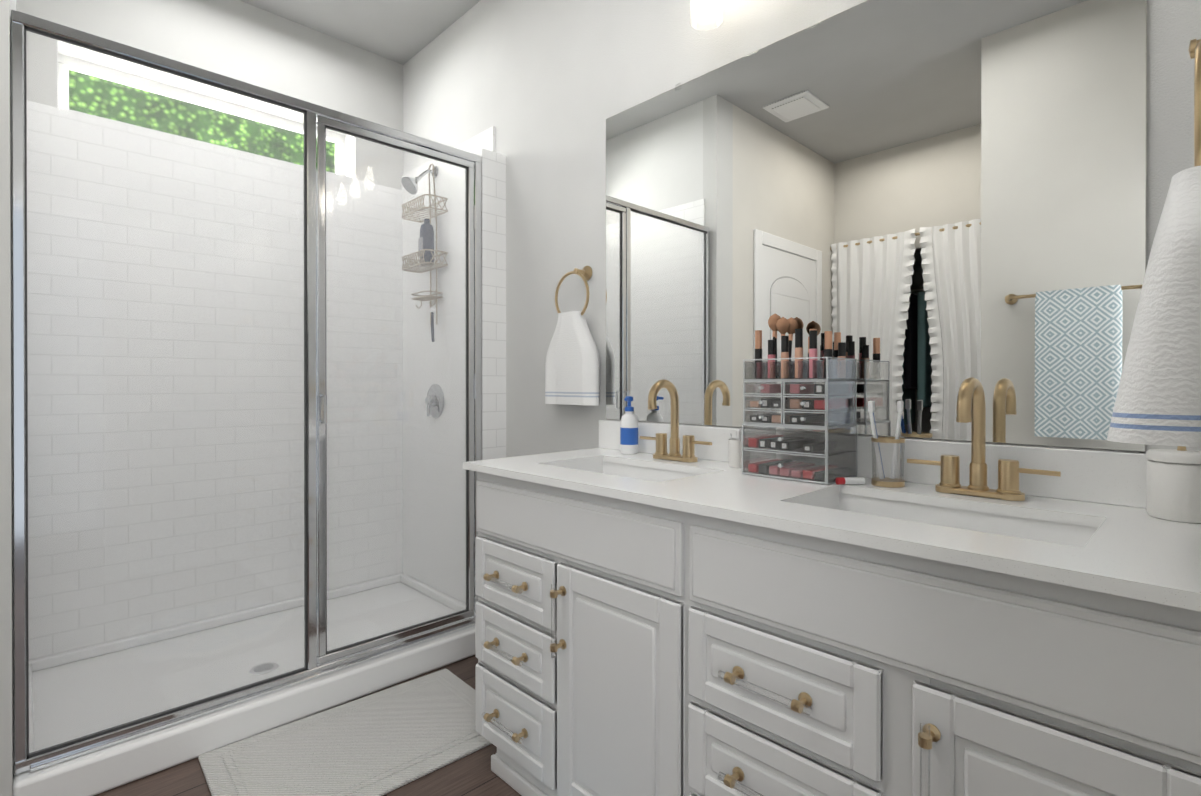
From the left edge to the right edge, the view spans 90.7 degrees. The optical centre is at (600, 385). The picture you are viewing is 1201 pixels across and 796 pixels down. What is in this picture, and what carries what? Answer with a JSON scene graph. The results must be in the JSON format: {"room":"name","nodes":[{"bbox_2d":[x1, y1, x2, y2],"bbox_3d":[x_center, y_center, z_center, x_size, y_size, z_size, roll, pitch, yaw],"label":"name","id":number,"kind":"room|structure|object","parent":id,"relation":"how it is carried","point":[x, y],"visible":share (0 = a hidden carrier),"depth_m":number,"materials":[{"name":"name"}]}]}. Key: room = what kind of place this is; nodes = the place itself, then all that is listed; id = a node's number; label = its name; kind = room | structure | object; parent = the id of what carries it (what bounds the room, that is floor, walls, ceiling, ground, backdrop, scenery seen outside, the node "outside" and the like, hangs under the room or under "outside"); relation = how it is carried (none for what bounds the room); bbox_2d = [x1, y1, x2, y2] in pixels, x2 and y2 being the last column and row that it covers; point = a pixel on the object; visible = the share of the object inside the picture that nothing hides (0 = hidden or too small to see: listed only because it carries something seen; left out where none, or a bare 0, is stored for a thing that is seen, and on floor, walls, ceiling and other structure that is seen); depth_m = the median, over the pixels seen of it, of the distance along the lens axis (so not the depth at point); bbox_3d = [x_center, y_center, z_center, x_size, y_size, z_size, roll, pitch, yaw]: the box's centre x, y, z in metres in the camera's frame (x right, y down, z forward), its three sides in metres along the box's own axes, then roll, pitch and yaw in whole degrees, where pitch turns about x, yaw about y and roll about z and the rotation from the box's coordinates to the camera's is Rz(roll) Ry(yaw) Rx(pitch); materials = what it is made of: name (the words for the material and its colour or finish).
{"room":"bathroom","nodes":[
{"label":"bathroom","id":0,"kind":"room"},
{"bbox_2d":[0,0,12,795],"bbox_3d":[-2.112,-0.322,0.910,1.712,2.850,0.100,0,0,-44],"label":"wall","id":1,"kind":"structure","parent":0,"point":[6,736],"depth_m":1.47,"materials":[{"name":"paint"}]},
{"bbox_2d":[17,0,403,189],"bbox_3d":[-1.735,-0.329,2.765,1.618,2.850,0.220,0,0,-44],"label":"wall","id":2,"kind":"structure","parent":0,"point":[245,42],"depth_m":2.73,"materials":[{"name":"paint"}]},
{"bbox_2d":[57,40,355,179],"bbox_3d":[-1.732,-1.199,2.728,1.148,0.278,0.192,0,0,-44],"label":"shower window","id":3,"kind":"structure","parent":2,"relation":"attached to","point":[180,82],"depth_m":2.63,"materials":[{"name":"clear glass"}]},
{"bbox_2d":[27,100,402,659],"bbox_3d":[-1.623,0.016,2.714,1.506,2.160,0.012,0,0,-44],"label":"wall tile","id":4,"kind":"structure","parent":2,"relation":"attached to","point":[336,301],"depth_m":2.55,"materials":[{"name":"white tile"}]},
{"bbox_2d":[95,655,520,795],"bbox_3d":[-0.914,1.155,0.272,4.130,0.100,4.945,0,0,-44],"label":"floor","id":5,"kind":"structure","parent":0,"point":[472,774],"depth_m":1.65,"materials":[{"name":"brown wood"}]},
{"bbox_2d":[12,573,474,795],"bbox_3d":[-1.272,1.045,2.358,1.506,0.105,0.993,0,0,-44],"label":"pan","id":6,"kind":"object","parent":5,"relation":"on","point":[109,768],"visible":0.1,"depth_m":2.12,"materials":[{"name":"white ceramic"}]},
{"bbox_2d":[11,9,480,774],"bbox_3d":[-1.006,0.017,2.005,1.394,1.952,0.096,0,0,-44],"label":"shower enclosure","id":7,"kind":"object","parent":6,"relation":"on","point":[319,657],"visible":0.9,"depth_m":1.87,"materials":[{"name":"clear glass"}]},
{"bbox_2d":[198,668,491,795],"bbox_3d":[-0.715,1.091,1.823,0.817,0.016,0.551,0,0,-44],"label":"bath mat","id":8,"kind":"object","parent":5,"relation":"on","point":[384,742],"visible":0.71,"depth_m":1.78,"materials":[{"name":"white fabric"}]},
{"bbox_2d":[463,464,1200,795],"bbox_3d":[0.342,0.673,1.370,0.588,0.856,1.528,0,0,-44],"label":"bathroom vanity","id":9,"kind":"object","parent":5,"relation":"on","point":[711,622],"depth_m":1.01,"materials":[{"name":"white paint"}]},
{"bbox_2d":[463,448,1200,599],"bbox_3d":[0.341,0.234,1.382,0.572,0.020,1.548,0,0,-44],"label":"countertop","id":10,"kind":"structure","parent":9,"relation":"on","point":[1128,545],"depth_m":1.02,"materials":[{"name":"white stone"}]},
{"bbox_2d":[620,396,637,453],"bbox_3d":[0.094,0.127,1.948,0.061,0.188,0.059,0,0,-44],"label":"soap dispenser","id":11,"kind":"object","parent":10,"relation":"on","point":[629,432],"visible":1,"depth_m":1.93,"materials":[{"name":"white plastic"}]},
{"bbox_2d":[555,456,702,479],"bbox_3d":[0.065,0.305,1.635,0.298,0.147,0.512,0,0,-44],"label":"sink","id":12,"kind":"object","parent":10,"relation":"in","point":[596,463],"depth_m":1.80,"materials":[{"name":"white ceramic"}]},
{"bbox_2d":[639,379,711,461],"bbox_3d":[0.190,0.101,1.752,0.140,0.241,0.270,0,0,-44],"label":"faucet","id":13,"kind":"object","parent":10,"relation":"on","point":[689,443],"visible":1,"depth_m":1.77,"materials":[{"name":"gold metal"}]},
{"bbox_2d":[728,428,741,467],"bbox_3d":[0.382,0.169,1.632,0.060,0.106,0.060,0,0,-44],"label":"cup","id":14,"kind":"object","parent":10,"relation":"on","point":[735,451],"visible":0.77,"depth_m":1.61,"materials":[{"name":"white ceramic"}]},
{"bbox_2d":[742,314,856,484],"bbox_3d":[0.488,0.015,1.470,0.176,0.415,0.223,0,0,-44],"label":"organizer","id":15,"kind":"object","parent":10,"relation":"on","point":[797,405],"visible":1,"depth_m":1.43,"materials":[{"name":"clear plastic"}]},
{"bbox_2d":[835,477,864,484],"bbox_3d":[0.567,0.215,1.345,0.062,0.016,0.016,0,0,-4],"label":"tube","id":16,"kind":"object","parent":10,"relation":"on","point":[848,480],"visible":0.96,"depth_m":1.34,"materials":[{"name":"white plastic"}]},
{"bbox_2d":[868,401,904,487],"bbox_3d":[0.644,0.129,1.341,0.069,0.189,0.080,0,0,-44],"label":"toothbrush cup","id":17,"kind":"object","parent":10,"relation":"on","point":[882,480],"visible":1,"depth_m":1.34,"materials":[{"name":"clear glass"}]},
{"bbox_2d":[795,488,1098,543],"bbox_3d":[0.602,0.307,1.084,0.298,0.147,0.513,0,0,-44],"label":"sink","id":18,"kind":"object","parent":10,"relation":"in","point":[1041,525],"depth_m":1.18,"materials":[{"name":"white ceramic"}]},
{"bbox_2d":[907,377,1060,500],"bbox_3d":[0.743,0.103,1.185,0.140,0.241,0.270,0,0,-44],"label":"faucet","id":19,"kind":"object","parent":10,"relation":"on","point":[971,407],"visible":1,"depth_m":1.20,"materials":[{"name":"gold metal"}]},
{"bbox_2d":[1146,446,1200,522],"bbox_3d":[0.989,0.156,1.009,0.090,0.137,0.090,0,0,-44],"label":"canister","id":20,"kind":"object","parent":10,"relation":"on","point":[1173,490],"visible":0.85,"depth_m":0.99,"materials":[{"name":"white ceramic"}]},
{"bbox_2d":[240,0,480,64],"bbox_3d":[-0.914,-1.795,0.261,4.130,0.100,4.945,0,0,-44],"label":"ceiling","id":21,"kind":"structure","parent":0,"point":[402,32],"depth_m":2.84,"materials":[{"name":"paint"}]},
{"bbox_2d":[473,148,505,459],"bbox_3d":[-0.479,0.051,2.551,0.120,2.090,0.081,0,0,-44],"label":"wall tile","id":22,"kind":"structure","parent":0,"point":[493,305],"depth_m":2.52,"materials":[{"name":"white tile"}]},
{"bbox_2d":[403,0,1200,456],"bbox_3d":[0.529,-0.325,1.673,0.100,2.850,4.945,0,0,-44],"label":"wall","id":23,"kind":"structure","parent":0,"point":[545,88],"depth_m":2.27,"materials":[{"name":"paint"}]},
{"bbox_2d":[401,126,494,603],"bbox_3d":[-0.776,-0.025,2.933,0.012,2.240,0.880,0,0,-44],"label":"wall tile","id":24,"kind":"structure","parent":23,"relation":"attached to","point":[485,139],"depth_m":2.95,"materials":[{"name":"white tile"}]},
{"bbox_2d":[401,166,438,194],"bbox_3d":[-0.889,-1.017,2.910,0.175,0.165,0.094,0,0,-44],"label":"shower head","id":25,"kind":"object","parent":24,"relation":"attached to","point":[413,184],"depth_m":2.88},
{"bbox_2d":[402,164,447,341],"bbox_3d":[-0.874,-0.661,2.926,0.116,0.893,0.276,0,0,-44],"label":"shower caddy","id":26,"kind":"object","parent":25,"relation":"hanging from","point":[429,250],"depth_m":2.88,"materials":[{"name":"bronze wire"},{"name":"dark grey plastic"}]},
{"bbox_2d":[425,384,444,417],"bbox_3d":[-0.847,0.075,2.955,0.058,0.172,0.172,0,0,-44],"label":"shower valve","id":27,"kind":"object","parent":24,"relation":"attached to","point":[437,402],"depth_m":2.94,"materials":[{"name":"silver metal"}]},
{"bbox_2d":[545,266,599,404],"bbox_3d":[-0.099,-0.188,2.189,0.079,0.512,0.270,0,0,-44],"label":"towel ring","id":28,"kind":"object","parent":23,"relation":"attached to","point":[572,369],"visible":1,"depth_m":2.15,"materials":[{"name":"white fabric"}]},
{"bbox_2d":[690,0,723,30],"bbox_3d":[0.531,-1.174,1.486,0.151,0.280,0.720,0,0,-44],"label":"vanity light","id":29,"kind":"object","parent":23,"relation":"attached to","point":[719,12],"visible":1,"depth_m":1.71,"materials":[{"name":"beige metal"}]},
{"bbox_2d":[606,0,1146,451],"bbox_3d":[0.516,-0.418,1.608,0.008,1.076,1.421,0,0,-44],"label":"vanity mirror","id":30,"kind":"object","parent":23,"relation":"attached to","point":[923,209],"visible":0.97,"depth_m":1.40,"materials":[{"name":"white mirror"}]},
{"bbox_2d":[599,420,1147,507],"bbox_3d":[0.539,0.174,1.574,0.020,0.100,1.548,0,0,-44],"label":"backsplash","id":31,"kind":"structure","parent":0,"relation":"attached to","point":[1104,477],"depth_m":1.25,"materials":[{"name":"white stone"}]},
{"bbox_3d":[0.432,-0.320,0.276,1.990,2.850,0.120,0,0,-44],"label":"wall","id":32,"kind":"structure","parent":0,"visible":0},
{"bbox_2d":[1107,39,1200,446],"bbox_3d":[0.726,-0.190,0.741,0.320,0.507,0.133,0,0,-44],"label":"towel ring","id":33,"kind":"object","parent":32,"relation":"attached to","point":[1158,400],"visible":1,"depth_m":0.64,"materials":[{"name":"white fabric"}]},
{"bbox_3d":[-1.963,-0.326,1.911,0.100,2.850,1.125,0,0,-44],"label":"wall","id":34,"kind":"structure","parent":0,"visible":0},
{"bbox_2d":[10,0,16,771],"bbox_3d":[-1.837,-0.021,1.864,0.012,2.240,0.906,0,0,-44],"label":"wall tile","id":35,"kind":"structure","parent":34,"relation":"attached to","point":[13,4],"depth_m":1.53,"materials":[{"name":"white tile"}]},
{"label":"outside","id":36,"kind":"structure","parent":0,"visible":0},
{"bbox_2d":[69,71,334,172],"bbox_3d":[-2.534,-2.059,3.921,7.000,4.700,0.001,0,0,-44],"label":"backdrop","id":37,"kind":"structure","parent":36,"point":[97,106],"depth_m":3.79,"materials":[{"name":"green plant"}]}
]}

